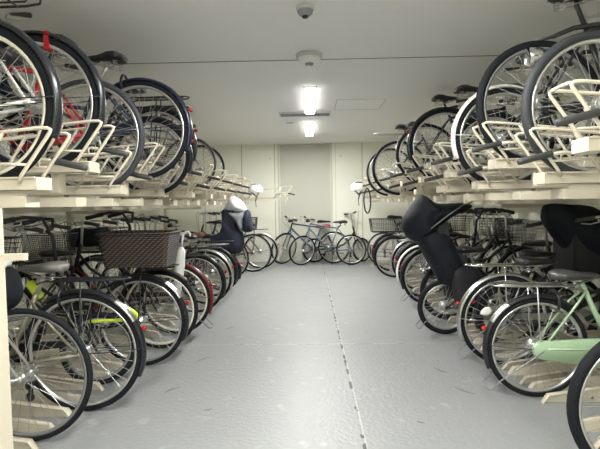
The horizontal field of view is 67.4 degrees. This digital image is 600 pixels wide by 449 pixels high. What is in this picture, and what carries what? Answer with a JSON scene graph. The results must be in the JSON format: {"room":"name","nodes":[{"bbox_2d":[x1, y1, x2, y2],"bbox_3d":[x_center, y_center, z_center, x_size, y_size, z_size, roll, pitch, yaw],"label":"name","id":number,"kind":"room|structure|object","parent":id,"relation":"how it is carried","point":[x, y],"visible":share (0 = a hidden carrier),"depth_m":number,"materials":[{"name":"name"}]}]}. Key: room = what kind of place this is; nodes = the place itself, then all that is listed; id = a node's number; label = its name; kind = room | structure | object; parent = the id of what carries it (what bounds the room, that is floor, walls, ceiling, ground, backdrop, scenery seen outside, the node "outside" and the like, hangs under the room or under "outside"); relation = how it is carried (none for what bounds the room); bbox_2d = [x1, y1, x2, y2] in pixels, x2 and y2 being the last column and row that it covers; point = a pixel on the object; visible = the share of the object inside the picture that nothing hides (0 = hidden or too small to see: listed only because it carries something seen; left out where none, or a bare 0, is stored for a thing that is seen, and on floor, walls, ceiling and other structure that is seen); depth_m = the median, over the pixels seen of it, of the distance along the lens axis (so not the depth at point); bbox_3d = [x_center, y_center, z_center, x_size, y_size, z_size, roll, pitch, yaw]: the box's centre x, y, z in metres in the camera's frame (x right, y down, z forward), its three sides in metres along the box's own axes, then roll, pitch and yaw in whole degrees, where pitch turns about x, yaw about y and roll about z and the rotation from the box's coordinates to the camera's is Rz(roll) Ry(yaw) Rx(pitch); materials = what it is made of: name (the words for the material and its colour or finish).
{"room":"bicycle parking room","nodes":[
{"label":"bicycle parking room","id":0,"kind":"room"},
{"bbox_2d":[0,82,163,326],"bbox_3d":[-3.048,-0.119,3.232,0.120,2.475,12.750,-1,3,1],"label":"wall","id":1,"kind":"structure","parent":0,"point":[59,217],"depth_m":5.50,"materials":[{"name":"paint"}]},
{"bbox_2d":[0,0,599,144],"bbox_3d":[0.041,-1.461,3.110,6.300,0.120,12.950,-1,3,1],"label":"ceiling","id":2,"kind":"structure","parent":0,"point":[232,103],"depth_m":3.72,"materials":[{"name":"paint"}]},
{"bbox_2d":[279,111,330,116],"bbox_3d":[0.068,-1.538,6.275,0.720,0.020,0.240,-1,3,1],"label":"ceiling vent","id":3,"kind":"object","parent":2,"relation":"in","point":[317,113],"visible":1,"depth_m":6.26,"materials":[{"name":"plastic"}]},
{"bbox_2d":[296,2,313,18],"bbox_3d":[0.033,-1.353,2.870,0.116,0.073,0.116,-1,3,1],"label":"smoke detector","id":4,"kind":"object","parent":2,"relation":"attached to","point":[305,10],"visible":1,"depth_m":2.83,"materials":[{"name":"plastic"}]},
{"bbox_2d":[296,50,321,65],"bbox_3d":[0.078,-1.388,3.799,0.224,0.092,0.224,-1,3,1],"label":"ceiling sensor","id":5,"kind":"object","parent":2,"relation":"attached to","point":[306,57],"visible":1,"depth_m":3.73,"materials":[{"name":"plastic"}]},
{"bbox_2d":[19,53,599,66],"bbox_3d":[0.058,-1.438,3.929,6.100,0.004,0.013,-1,3,1],"label":"trim","id":6,"kind":"structure","parent":2,"relation":"attached to","point":[580,53],"depth_m":3.93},
{"bbox_2d":[304,86,316,113],"bbox_3d":[0.122,-1.484,5.436,0.140,0.052,1.200,-1,3,1],"label":"ceiling lamp","id":7,"kind":"object","parent":2,"relation":"attached to","point":[309,92],"visible":1,"depth_m":5.21,"materials":[{"name":"white plastic"}]},
{"bbox_2d":[10,260,599,448],"bbox_3d":[0.082,1.131,3.230,6.300,0.120,12.950,-1,3,1],"label":"floor","id":8,"kind":"structure","parent":0,"point":[321,354],"depth_m":3.00,"materials":[{"name":"concrete"}]},
{"bbox_2d":[12,417,54,448],"bbox_3d":[-1.972,1.091,2.362,1.300,0.105,0.210,-1,3,1],"label":"channel","id":9,"kind":"object","parent":8,"relation":"on","point":[23,424],"visible":0.48,"depth_m":2.42,"materials":[{"name":"beige paint"}]},
{"bbox_2d":[11,387,80,416],"bbox_3d":[-1.965,1.074,2.711,1.300,0.105,0.210,-1,3,1],"label":"channel","id":10,"kind":"object","parent":8,"relation":"on","point":[35,406],"visible":0.53,"depth_m":2.63,"materials":[{"name":"beige paint"}]},
{"bbox_2d":[5,261,92,440],"bbox_3d":[-1.953,0.651,2.327,1.746,0.986,0.409,-1,3,7],"label":"bicycle","id":11,"kind":"object","parent":8,"relation":"on","point":[15,286],"visible":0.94,"depth_m":2.32,"materials":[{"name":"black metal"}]},
{"bbox_2d":[10,365,110,390],"bbox_3d":[-1.958,1.057,3.091,1.300,0.105,0.210,-1,3,1],"label":"channel","id":12,"kind":"object","parent":8,"relation":"on","point":[68,379],"visible":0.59,"depth_m":3.01,"materials":[{"name":"beige paint"}]},
{"bbox_2d":[3,216,133,384],"bbox_3d":[-1.937,0.526,3.012,1.596,1.172,0.450,-1,3,1],"label":"bicycle","id":13,"kind":"object","parent":8,"relation":"on","point":[121,371],"visible":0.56,"depth_m":3.07,"materials":[{"name":"metal"}]},
{"bbox_2d":[21,348,127,369],"bbox_3d":[-1.951,1.039,3.461,1.300,0.105,0.210,-1,3,1],"label":"channel","id":14,"kind":"object","parent":8,"relation":"on","point":[115,360],"visible":0.29,"depth_m":3.38,"materials":[{"name":"beige paint"}]},
{"bbox_2d":[8,261,146,410],"bbox_3d":[-1.848,0.565,2.681,1.871,1.121,0.410,-1,3,4],"label":"bicycle","id":15,"kind":"object","parent":8,"relation":"on","point":[129,316],"visible":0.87,"depth_m":2.67,"materials":[{"name":"metal"}]},
{"bbox_2d":[14,333,150,351],"bbox_3d":[-1.943,1.020,3.875,1.300,0.105,0.210,-1,3,1],"label":"channel","id":16,"kind":"object","parent":8,"relation":"on","point":[44,338],"visible":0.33,"depth_m":3.93,"materials":[{"name":"beige paint"}]},
{"bbox_2d":[25,322,162,336],"bbox_3d":[-1.935,1.001,4.289,1.300,0.105,0.210,-1,3,1],"label":"channel","id":17,"kind":"object","parent":8,"relation":"on","point":[150,327],"visible":0.17,"depth_m":4.21,"materials":[{"name":"beige paint"}]},
{"bbox_2d":[4,223,189,364],"bbox_3d":[-1.750,0.541,3.431,1.817,1.096,0.410,-1,3,3],"label":"bicycle","id":18,"kind":"object","parent":8,"relation":"on","point":[140,249],"visible":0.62,"depth_m":3.40,"materials":[{"name":"metal"}]},
{"bbox_2d":[4,236,22,268],"bbox_3d":[-2.376,0.429,3.440,0.431,0.651,0.342,-1,3,1],"label":"basket","id":19,"kind":"object","parent":18,"relation":"on","point":[5,237],"depth_m":3.53,"materials":[{"name":"metal"}]},
{"bbox_2d":[95,230,181,267],"bbox_3d":[-1.204,0.179,3.406,0.546,0.256,0.356,-1,3,1],"label":"basket","id":20,"kind":"object","parent":18,"relation":"on","point":[119,248],"depth_m":3.26,"materials":[{"name":"brown wicker"}]},
{"bbox_2d":[8,211,197,347],"bbox_3d":[-1.761,0.480,3.842,1.771,1.181,0.409,-1,3,-4],"label":"bicycle","id":21,"kind":"object","parent":8,"relation":"on","point":[162,272],"visible":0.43,"depth_m":3.83,"materials":[{"name":"metal"}]},
{"bbox_2d":[20,219,213,333],"bbox_3d":[-1.713,0.502,4.266,1.797,1.096,0.410,-1,3,-2],"label":"bicycle","id":22,"kind":"object","parent":8,"relation":"on","point":[77,270],"visible":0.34,"depth_m":4.25,"materials":[{"name":"metal"}]},
{"bbox_2d":[20,232,78,293],"bbox_3d":[-2.339,0.405,4.269,0.430,0.640,0.340,-1,3,1],"label":"basket","id":23,"kind":"object","parent":22,"relation":"on","point":[74,269],"depth_m":4.24,"materials":[{"name":"metal"}]},
{"bbox_2d":[0,173,249,448],"bbox_3d":[-1.849,0.334,4.707,1.805,1.396,8.900,-1,3,1],"label":"bicycle rack","id":24,"kind":"object","parent":8,"relation":"on","point":[19,203],"visible":0.81,"depth_m":2.27,"materials":[{"name":"metal"}]},
{"bbox_2d":[0,126,87,190],"bbox_3d":[-1.938,-0.260,1.921,2.006,0.253,0.185,-1,3,1],"label":"tray","id":25,"kind":"object","parent":24,"relation":"on","point":[20,183],"visible":0.98,"depth_m":1.85,"materials":[{"name":"beige paint"}]},
{"bbox_2d":[0,0,63,176],"bbox_3d":[-1.875,-0.626,1.855,1.745,0.975,0.394,-1,3,6],"label":"bicycle","id":26,"kind":"object","parent":25,"relation":"on","point":[52,97],"visible":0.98,"depth_m":1.86,"materials":[{"name":"black rubber"}]},
{"bbox_2d":[0,119,128,173],"bbox_3d":[-1.911,-0.382,2.325,2.006,0.253,0.185,-1,3,1],"label":"tray","id":27,"kind":"object","parent":24,"relation":"on","point":[93,167],"visible":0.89,"depth_m":2.26,"materials":[{"name":"beige paint"}]},
{"bbox_2d":[0,30,105,161],"bbox_3d":[-1.863,-0.739,2.260,1.735,0.959,0.394,-1,3,6],"label":"bicycle","id":28,"kind":"object","parent":27,"relation":"on","point":[50,41],"visible":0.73,"depth_m":2.27,"materials":[{"name":"rubber"}]},
{"bbox_2d":[0,150,152,195],"bbox_3d":[-1.922,-0.298,2.740,2.006,0.253,0.185,-1,3,1],"label":"tray","id":29,"kind":"object","parent":24,"relation":"on","point":[91,189],"visible":0.61,"depth_m":2.67,"materials":[{"name":"beige paint"}]},
{"bbox_2d":[0,34,144,185],"bbox_3d":[-1.788,-0.659,2.707,1.714,0.959,0.395,-1,3,1],"label":"bicycle","id":30,"kind":"object","parent":29,"relation":"on","point":[140,132],"visible":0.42,"depth_m":2.69,"materials":[{"name":"rubber"}]},
{"bbox_2d":[23,142,174,181],"bbox_3d":[-1.895,-0.420,3.144,2.006,0.253,0.185,-1,3,1],"label":"tray","id":31,"kind":"object","parent":24,"relation":"on","point":[77,177],"visible":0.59,"depth_m":3.08,"materials":[{"name":"beige paint"}]},
{"bbox_2d":[0,12,192,177],"bbox_3d":[-1.640,-0.851,3.113,1.800,1.096,0.409,-1,3,-3],"label":"bicycle","id":32,"kind":"object","parent":31,"relation":"on","point":[106,58],"visible":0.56,"depth_m":3.09,"materials":[{"name":"rubber"}]},
{"bbox_2d":[69,164,187,196],"bbox_3d":[-1.906,-0.337,3.559,2.006,0.253,0.185,-1,3,1],"label":"tray","id":33,"kind":"object","parent":24,"relation":"on","point":[156,192],"visible":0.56,"depth_m":3.48,"materials":[{"name":"beige paint"}]},
{"bbox_2d":[0,49,193,192],"bbox_3d":[-1.696,-0.766,3.515,1.727,1.096,0.409,-1,3,6],"label":"bicycle","id":34,"kind":"object","parent":33,"relation":"on","point":[188,154],"visible":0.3,"depth_m":3.51,"materials":[{"name":"metal"}]},
{"bbox_2d":[76,155,201,185],"bbox_3d":[-1.880,-0.458,3.963,2.006,0.253,0.185,-1,3,1],"label":"tray","id":35,"kind":"object","parent":24,"relation":"on","point":[167,158],"visible":0.27,"depth_m":3.90,"materials":[{"name":"beige paint"}]},
{"bbox_2d":[1,55,197,178],"bbox_3d":[-1.791,-0.886,3.922,1.794,1.096,0.409,-1,3,6],"label":"bicycle","id":36,"kind":"object","parent":35,"relation":"on","point":[171,113],"visible":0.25,"depth_m":3.90,"materials":[{"name":"blue paint"}]},
{"bbox_2d":[124,171,209,197],"bbox_3d":[-1.890,-0.375,4.378,2.006,0.253,0.185,-1,3,1],"label":"tray","id":37,"kind":"object","parent":24,"relation":"on","point":[172,194],"visible":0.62,"depth_m":4.30,"materials":[{"name":"beige paint"}]},
{"bbox_2d":[129,164,219,189],"bbox_3d":[-1.864,-0.496,4.782,2.006,0.253,0.185,-1,3,1],"label":"tray","id":38,"kind":"object","parent":24,"relation":"on","point":[190,177],"visible":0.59,"depth_m":4.72,"materials":[{"name":"beige paint"}]},
{"bbox_2d":[173,231,190,311],"bbox_3d":[-1.058,0.421,4.024,0.167,0.727,0.086,0,3,21],"label":"umbrella","id":39,"kind":"object","parent":24,"relation":"hanging from","point":[180,260],"visible":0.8,"depth_m":4.00,"materials":[{"name":"white plastic"}]},
{"bbox_2d":[158,176,225,198],"bbox_3d":[-1.874,-0.413,5.197,2.006,0.253,0.185,-1,3,1],"label":"tray","id":40,"kind":"object","parent":24,"relation":"on","point":[197,196],"visible":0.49,"depth_m":5.12,"materials":[{"name":"beige paint"}]},
{"bbox_2d":[169,170,232,191],"bbox_3d":[-1.848,-0.534,5.601,2.006,0.253,0.185,-1,3,1],"label":"tray","id":41,"kind":"object","parent":24,"relation":"on","point":[224,171],"visible":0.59,"depth_m":5.53,"materials":[{"name":"beige paint"}]},
{"bbox_2d":[84,111,216,184],"bbox_3d":[-1.881,-0.899,5.538,1.683,0.975,0.394,-1,3,6],"label":"bicycle","id":42,"kind":"object","parent":41,"relation":"on","point":[202,142],"visible":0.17,"depth_m":5.55,"materials":[{"name":"grey paint"}]},
{"bbox_2d":[175,174,242,192],"bbox_3d":[-1.832,-0.572,6.420,2.006,0.253,0.185,-1,3,1],"label":"tray","id":43,"kind":"object","parent":24,"relation":"on","point":[235,175],"visible":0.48,"depth_m":6.39,"materials":[{"name":"beige paint"}]},
{"bbox_2d":[106,123,224,185],"bbox_3d":[-1.916,-0.938,6.391,1.700,0.975,0.395,-1,3,1],"label":"bicycle","id":44,"kind":"object","parent":43,"relation":"on","point":[219,156],"visible":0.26,"depth_m":6.37,"materials":[{"name":"grey paint"}]},
{"bbox_2d":[222,186,294,202],"bbox_3d":[-1.095,-0.531,8.460,2.006,0.343,0.185,-1,3,1],"label":"tray","id":45,"kind":"object","parent":24,"relation":"on","point":[285,198],"visible":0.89,"depth_m":8.39,"materials":[{"name":"beige paint"}]},
{"bbox_2d":[67,217,226,312],"bbox_3d":[-1.722,0.464,5.099,1.789,1.096,0.410,-1,3,3],"label":"bicycle","id":46,"kind":"object","parent":8,"relation":"on","point":[90,239],"visible":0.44,"depth_m":5.07,"materials":[{"name":"metal"}]},
{"bbox_2d":[67,227,112,285],"bbox_3d":[-2.360,0.358,5.109,0.454,0.667,0.380,-1,3,1],"label":"basket","id":47,"kind":"object","parent":46,"relation":"on","point":[90,239],"depth_m":4.97,"materials":[{"name":"black"}]},
{"bbox_2d":[93,216,233,303],"bbox_3d":[-1.688,0.443,5.537,1.757,1.096,0.410,-1,3,4],"label":"bicycle","id":48,"kind":"object","parent":8,"relation":"on","point":[213,253],"visible":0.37,"depth_m":5.52,"materials":[{"name":"grey paint"}]},
{"bbox_2d":[95,227,131,275],"bbox_3d":[-2.300,0.352,5.548,0.431,0.636,0.342,-1,3,1],"label":"basket","id":49,"kind":"object","parent":48,"relation":"on","point":[120,228],"depth_m":5.54,"materials":[{"name":"wicker"}]},
{"bbox_2d":[107,215,237,296],"bbox_3d":[-1.710,0.423,5.974,1.784,1.096,0.409,-1,3,6],"label":"bicycle","id":50,"kind":"object","parent":8,"relation":"on","point":[224,252],"visible":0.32,"depth_m":5.95,"materials":[{"name":"brown paint"}]},
{"bbox_2d":[131,196,252,289],"bbox_3d":[-1.631,0.278,6.413,1.934,1.342,0.410,-1,3,1],"label":"bicycle","id":51,"kind":"object","parent":8,"relation":"on","point":[236,218],"visible":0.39,"depth_m":6.24,"materials":[{"name":"metal"}]},
{"bbox_2d":[243,209,252,231],"bbox_3d":[-0.741,-0.052,6.380,0.144,0.330,0.320,-1,3,1],"label":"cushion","id":52,"kind":"object","parent":51,"relation":"on","point":[247,218],"depth_m":6.25,"materials":[{"name":"blue fabric"}]},
{"bbox_2d":[163,220,248,277],"bbox_3d":[-1.686,0.417,7.381,1.694,0.972,0.395,-1,3,1],"label":"bicycle","id":53,"kind":"object","parent":8,"relation":"on","point":[219,222],"visible":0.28,"depth_m":7.36,"materials":[{"name":"metal"}]},
{"bbox_2d":[179,212,271,271],"bbox_3d":[-1.403,0.318,8.138,1.785,1.096,0.409,-1,3,-3],"label":"bicycle","id":54,"kind":"object","parent":8,"relation":"on","point":[252,252],"visible":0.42,"depth_m":8.11,"materials":[{"name":"brown paint"}]},
{"bbox_2d":[188,211,278,267],"bbox_3d":[-1.265,0.297,8.554,1.734,1.096,0.409,-1,3,-3],"label":"bicycle","id":55,"kind":"object","parent":8,"relation":"on","point":[269,237],"visible":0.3,"depth_m":8.53,"materials":[{"name":"grey paint"}]},
{"bbox_2d":[271,216,349,263],"bbox_3d":[0.219,0.306,9.077,1.585,0.982,0.452,-1,3,1],"label":"bicycle","id":56,"kind":"object","parent":8,"relation":"on","point":[319,245],"visible":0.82,"depth_m":9.08,"materials":[{"name":"blue metal"}]},
{"bbox_2d":[289,216,366,265],"bbox_3d":[0.543,0.316,8.825,1.527,0.976,0.390,-1,3,1],"label":"bicycle","id":57,"kind":"object","parent":8,"relation":"on","point":[309,229],"visible":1,"depth_m":8.84,"materials":[{"name":"silver metal"}]},
{"bbox_2d":[302,211,370,261],"bbox_3d":[0.767,0.251,9.311,1.454,1.056,0.362,-1,3,0],"label":"bicycle","id":58,"kind":"object","parent":8,"relation":"on","point":[318,221],"visible":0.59,"depth_m":9.29,"materials":[{"name":"metal"}]},
{"bbox_2d":[371,215,471,270],"bbox_3d":[2.139,0.272,7.928,1.767,1.096,0.410,-1,3,-2],"label":"bicycle","id":59,"kind":"object","parent":8,"relation":"on","point":[380,238],"visible":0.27,"depth_m":7.93,"materials":[{"name":"blue paint"}]},
{"bbox_2d":[447,215,471,240],"bbox_3d":[2.752,0.164,7.914,0.431,0.636,0.342,-1,3,1],"label":"basket","id":60,"kind":"object","parent":59,"relation":"on","point":[462,216],"depth_m":7.83,"materials":[{"name":"metal"}]},
{"bbox_2d":[369,214,480,276],"bbox_3d":[2.049,0.303,7.284,1.825,1.096,0.410,-1,3,1],"label":"bicycle","id":61,"kind":"object","parent":8,"relation":"on","point":[393,238],"visible":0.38,"depth_m":7.28,"materials":[{"name":"metal"}]},
{"bbox_2d":[369,218,402,232],"bbox_3d":[1.407,0.010,7.282,0.550,0.218,0.350,-1,3,1],"label":"basket","id":62,"kind":"object","parent":61,"relation":"on","point":[370,219],"depth_m":7.22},
{"bbox_2d":[389,212,512,281],"bbox_3d":[2.214,0.331,6.627,1.787,1.096,0.410,-1,3,-2],"label":"bicycle","id":63,"kind":"object","parent":8,"relation":"on","point":[399,246],"visible":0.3,"depth_m":6.62,"materials":[{"name":"grey paint"}]},
{"bbox_2d":[478,217,512,253],"bbox_3d":[2.837,0.223,6.614,0.431,0.636,0.342,-1,3,1],"label":"basket","id":64,"kind":"object","parent":63,"relation":"on","point":[479,240],"depth_m":6.60,"materials":[{"name":"metal"}]},
{"bbox_2d":[394,208,528,288],"bbox_3d":[2.200,0.341,6.157,1.817,1.121,0.410,-1,3,-2],"label":"bicycle","id":65,"kind":"object","parent":8,"relation":"on","point":[482,255],"visible":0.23,"depth_m":6.15,"materials":[{"name":"grey paint"}]},
{"bbox_2d":[490,219,528,261],"bbox_3d":[2.838,0.245,6.144,0.430,0.635,0.340,-1,3,1],"label":"basket","id":66,"kind":"object","parent":65,"relation":"on","point":[492,245],"depth_m":6.13,"materials":[{"name":"metal"}]},
{"bbox_2d":[395,209,537,296],"bbox_3d":[2.106,0.363,5.707,1.788,1.121,0.410,-1,3,4],"label":"bicycle","id":67,"kind":"object","parent":8,"relation":"on","point":[409,251],"visible":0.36,"depth_m":5.70,"materials":[{"name":"metal"}]},
{"bbox_2d":[497,220,537,270],"bbox_3d":[2.729,0.267,5.687,0.431,0.636,0.342,-1,3,1],"label":"basket","id":68,"kind":"object","parent":67,"relation":"on","point":[498,239],"depth_m":5.67,"materials":[{"name":"metal"}]},
{"bbox_2d":[399,209,551,304],"bbox_3d":[2.063,0.384,5.268,1.797,1.121,0.410,-1,3,4],"label":"bicycle","id":69,"kind":"object","parent":8,"relation":"on","point":[511,252],"visible":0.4,"depth_m":5.25,"materials":[{"name":"metal"}]},
{"bbox_2d":[509,220,551,249],"bbox_3d":[2.686,0.281,5.248,0.431,0.641,0.342,-1,3,1],"label":"basket","id":70,"kind":"object","parent":69,"relation":"on","point":[522,230],"depth_m":5.23,"materials":[{"name":"metal"}]},
{"bbox_2d":[369,168,599,300],"bbox_3d":[2.104,0.279,4.553,1.685,1.396,8.750,-1,3,1],"label":"bicycle rack","id":71,"kind":"object","parent":8,"relation":"on","point":[573,195],"visible":0.73,"depth_m":3.30,"materials":[{"name":"metal"}]},
{"bbox_2d":[378,179,429,196],"bbox_3d":[2.058,-0.520,6.171,2.006,0.253,0.185,-1,3,1],"label":"tray","id":72,"kind":"object","parent":71,"relation":"on","point":[379,189],"visible":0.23,"depth_m":6.15,"materials":[{"name":"beige paint"}]},
{"bbox_2d":[366,124,485,195],"bbox_3d":[1.760,-0.885,6.207,1.683,0.975,0.394,-1,3,6],"label":"bicycle","id":73,"kind":"object","parent":72,"relation":"on","point":[399,127],"visible":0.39,"depth_m":6.17,"materials":[{"name":"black metal"}]},
{"bbox_2d":[388,174,459,195],"bbox_3d":[2.043,-0.482,5.352,2.006,0.253,0.185,-1,3,1],"label":"tray","id":74,"kind":"object","parent":71,"relation":"on","point":[402,193],"visible":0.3,"depth_m":5.33,"materials":[{"name":"beige paint"}]},
{"bbox_2d":[372,98,489,194],"bbox_3d":[1.729,-0.905,5.351,1.750,1.096,0.409,-1,3,1],"label":"bicycle","id":75,"kind":"object","parent":74,"relation":"on","point":[408,125],"visible":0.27,"depth_m":5.36,"materials":[{"name":"metal"}]},
{"bbox_2d":[390,162,468,185],"bbox_3d":[1.978,-0.564,4.939,2.006,0.253,0.185,-1,3,1],"label":"tray","id":76,"kind":"object","parent":71,"relation":"on","point":[395,164],"visible":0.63,"depth_m":4.91,"materials":[{"name":"beige paint"}]},
{"bbox_2d":[396,94,545,180],"bbox_3d":[1.901,-0.930,4.936,1.700,0.975,0.395,-1,3,1],"label":"bicycle","id":77,"kind":"object","parent":76,"relation":"on","point":[438,98],"visible":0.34,"depth_m":4.92,"materials":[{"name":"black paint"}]},
{"bbox_2d":[403,169,482,194],"bbox_3d":[2.027,-0.444,4.533,2.006,0.253,0.185,-1,3,1],"label":"tray","id":78,"kind":"object","parent":71,"relation":"on","point":[417,191],"visible":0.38,"depth_m":4.51,"materials":[{"name":"beige paint"}]},
{"bbox_2d":[406,154,510,182],"bbox_3d":[1.962,-0.525,4.120,2.006,0.253,0.185,-1,3,1],"label":"tray","id":79,"kind":"object","parent":71,"relation":"on","point":[420,179],"visible":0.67,"depth_m":4.09,"materials":[{"name":"beige paint"}]},
{"bbox_2d":[406,61,599,175],"bbox_3d":[1.865,-0.952,4.122,1.784,1.096,0.409,-1,3,6],"label":"bicycle","id":80,"kind":"object","parent":79,"relation":"on","point":[462,89],"visible":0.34,"depth_m":4.11,"materials":[{"name":"green paint"}]},
{"bbox_2d":[424,162,531,192],"bbox_3d":[2.011,-0.405,3.714,2.006,0.253,0.185,-1,3,1],"label":"tray","id":81,"kind":"object","parent":71,"relation":"on","point":[439,189],"visible":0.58,"depth_m":3.69,"materials":[{"name":"beige paint"}]},
{"bbox_2d":[449,48,599,184],"bbox_3d":[2.118,-0.835,3.698,1.765,1.096,0.409,-1,3,-3],"label":"bicycle","id":82,"kind":"object","parent":81,"relation":"on","point":[470,120],"visible":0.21,"depth_m":3.70,"materials":[{"name":"metal"}]},
{"bbox_2d":[431,142,596,177],"bbox_3d":[1.946,-0.487,3.301,2.006,0.253,0.185,-1,3,1],"label":"tray","id":83,"kind":"object","parent":71,"relation":"on","point":[449,173],"visible":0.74,"depth_m":3.27,"materials":[{"name":"beige paint"}]},
{"bbox_2d":[457,149,599,189],"bbox_3d":[1.995,-0.367,2.895,2.006,0.253,0.185,-1,3,1],"label":"tray","id":84,"kind":"object","parent":71,"relation":"on","point":[504,184],"visible":0.55,"depth_m":2.87,"materials":[{"name":"beige paint"}]},
{"bbox_2d":[451,27,599,180],"bbox_3d":[1.858,-0.793,2.891,1.766,1.095,0.409,-1,3,1],"label":"bicycle","id":85,"kind":"object","parent":84,"relation":"on","point":[457,130],"visible":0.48,"depth_m":2.90,"materials":[{"name":"black rubber"}]},
{"bbox_2d":[472,121,599,169],"bbox_3d":[1.931,-0.449,2.482,2.006,0.253,0.185,-1,3,1],"label":"tray","id":86,"kind":"object","parent":71,"relation":"on","point":[499,163],"visible":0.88,"depth_m":2.46,"materials":[{"name":"beige paint"}]},
{"bbox_2d":[475,0,599,157],"bbox_3d":[1.836,-0.816,2.480,1.726,0.975,0.395,-1,3,1],"label":"bicycle","id":87,"kind":"object","parent":86,"relation":"on","point":[532,51],"visible":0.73,"depth_m":2.47,"materials":[{"name":"black rubber"}]},
{"bbox_2d":[523,47,544,66],"bbox_3d":[1.285,-0.919,2.466,0.088,0.104,0.104,-1,3,1],"label":"tail lamp","id":88,"kind":"object","parent":87,"relation":"attached to","point":[531,56],"depth_m":2.44,"materials":[{"name":"silver metal"}]},
{"bbox_2d":[514,127,599,183],"bbox_3d":[1.979,-0.329,2.076,2.006,0.253,0.185,-1,3,1],"label":"tray","id":89,"kind":"object","parent":71,"relation":"on","point":[568,177],"visible":0.93,"depth_m":2.05,"materials":[{"name":"beige paint"}]},
{"bbox_2d":[520,22,599,171],"bbox_3d":[1.890,-0.687,2.074,1.726,0.959,0.395,-1,3,1],"label":"bicycle","id":90,"kind":"object","parent":89,"relation":"on","point":[544,62],"visible":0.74,"depth_m":2.08,"materials":[{"name":"rubber"}]},
{"bbox_2d":[548,79,599,153],"bbox_3d":[1.915,-0.411,1.663,2.006,0.253,0.185,-1,3,1],"label":"tray","id":91,"kind":"object","parent":71,"relation":"on","point":[590,144],"visible":1,"depth_m":1.65,"materials":[{"name":"beige paint"}]},
{"bbox_2d":[401,194,599,333],"bbox_3d":[1.846,0.360,4.070,1.824,1.288,0.499,-1,3,5],"label":"bicycle","id":92,"kind":"object","parent":8,"relation":"on","point":[424,222],"visible":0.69,"depth_m":3.96,"materials":[{"name":"black rubber"}]},
{"bbox_2d":[420,207,590,319],"bbox_3d":[2.105,0.399,4.603,1.744,1.151,0.409,-1,3,7],"label":"bicycle","id":93,"kind":"object","parent":8,"relation":"on","point":[537,243],"visible":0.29,"depth_m":4.59,"materials":[{"name":"black metal"}]},
{"bbox_2d":[495,349,548,369],"bbox_3d":[2.117,0.982,3.329,1.300,0.105,0.210,-1,3,1],"label":"channel","id":94,"kind":"object","parent":8,"relation":"on","point":[507,354],"visible":0.26,"depth_m":3.27,"materials":[{"name":"beige paint"}]},
{"bbox_2d":[456,215,599,364],"bbox_3d":[2.050,0.487,3.314,1.794,1.096,0.409,-1,3,6],"label":"bicycle","id":95,"kind":"object","parent":8,"relation":"on","point":[521,261],"visible":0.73,"depth_m":3.30,"materials":[{"name":"black metal"}]},
{"bbox_2d":[467,319,599,335],"bbox_3d":[2.132,0.944,4.128,1.300,0.105,0.210,-1,3,1],"label":"channel","id":96,"kind":"object","parent":8,"relation":"on","point":[471,330],"visible":0.12,"depth_m":4.06,"materials":[{"name":"beige paint"}]},
{"bbox_2d":[472,203,599,341],"bbox_3d":[2.295,0.418,3.718,1.733,1.190,0.410,-1,3,-1],"label":"bicycle","id":97,"kind":"object","parent":8,"relation":"on","point":[576,246],"visible":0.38,"depth_m":3.60,"materials":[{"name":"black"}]},
{"bbox_2d":[474,330,599,350],"bbox_3d":[2.125,0.962,3.748,1.300,0.105,0.210,-1,3,1],"label":"channel","id":98,"kind":"object","parent":8,"relation":"on","point":[593,333],"visible":0.37,"depth_m":3.80,"materials":[{"name":"beige paint"}]},
{"bbox_2d":[481,269,599,396],"bbox_3d":[1.996,0.514,2.752,1.750,1.096,0.409,-1,3,-3],"label":"bicycle","id":99,"kind":"object","parent":8,"relation":"on","point":[572,351],"visible":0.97,"depth_m":2.75,"materials":[{"name":"green paint"}]},
{"bbox_2d":[508,361,599,384],"bbox_3d":[2.112,0.994,3.059,1.300,0.105,0.210,-1,3,1],"label":"channel","id":100,"kind":"object","parent":8,"relation":"on","point":[535,374],"visible":0.44,"depth_m":3.13,"materials":[{"name":"beige paint"}]},
{"bbox_2d":[529,373,599,403],"bbox_3d":[2.106,1.007,2.780,1.300,0.105,0.210,-1,3,1],"label":"channel","id":101,"kind":"object","parent":8,"relation":"on","point":[559,396],"visible":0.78,"depth_m":2.71,"materials":[{"name":"beige paint"}]},
{"bbox_2d":[566,341,599,448],"bbox_3d":[1.985,0.616,1.873,1.726,0.975,0.395,-1,3,1],"label":"bicycle","id":102,"kind":"object","parent":8,"relation":"on","point":[580,377],"visible":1,"depth_m":1.88,"materials":[{"name":"black rubber"}]},
{"bbox_2d":[583,416,599,448],"bbox_3d":[2.097,1.030,2.280,1.300,0.105,0.210,-1,3,1],"label":"channel","id":103,"kind":"object","parent":8,"relation":"on","point":[592,423],"visible":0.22,"depth_m":2.36,"materials":[{"name":"beige paint"}]},
{"bbox_2d":[279,144,330,260],"bbox_3d":[0.116,-0.464,9.598,1.060,2.475,0.120,-1,3,1],"label":"wall","id":104,"kind":"structure","parent":0,"point":[305,168],"depth_m":9.53,"materials":[{"name":"paint"}]},
{"bbox_2d":[163,141,453,262],"bbox_3d":[0.185,-0.464,9.572,6.100,2.475,0.170,-1,3,1],"label":"wall","id":105,"kind":"structure","parent":0,"point":[257,167],"depth_m":9.48,"materials":[{"name":"paint"}]},
{"bbox_2d":[277,144,280,260],"bbox_3d":[-0.439,-0.450,9.490,0.045,2.475,0.020,-1,3,1],"label":"trim","id":106,"kind":"structure","parent":105,"relation":"attached to","point":[278,159],"depth_m":9.48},
{"bbox_2d":[330,143,332,260],"bbox_3d":[0.666,-0.466,9.467,0.045,2.475,0.020,-1,3,1],"label":"trim","id":107,"kind":"structure","parent":105,"relation":"attached to","point":[331,183],"depth_m":9.45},
{"bbox_2d":[454,84,599,310],"bbox_3d":[3.170,-0.211,3.108,0.120,2.475,12.750,-1,3,1],"label":"wall","id":108,"kind":"structure","parent":0,"point":[531,213],"depth_m":6.43,"materials":[{"name":"paint"}]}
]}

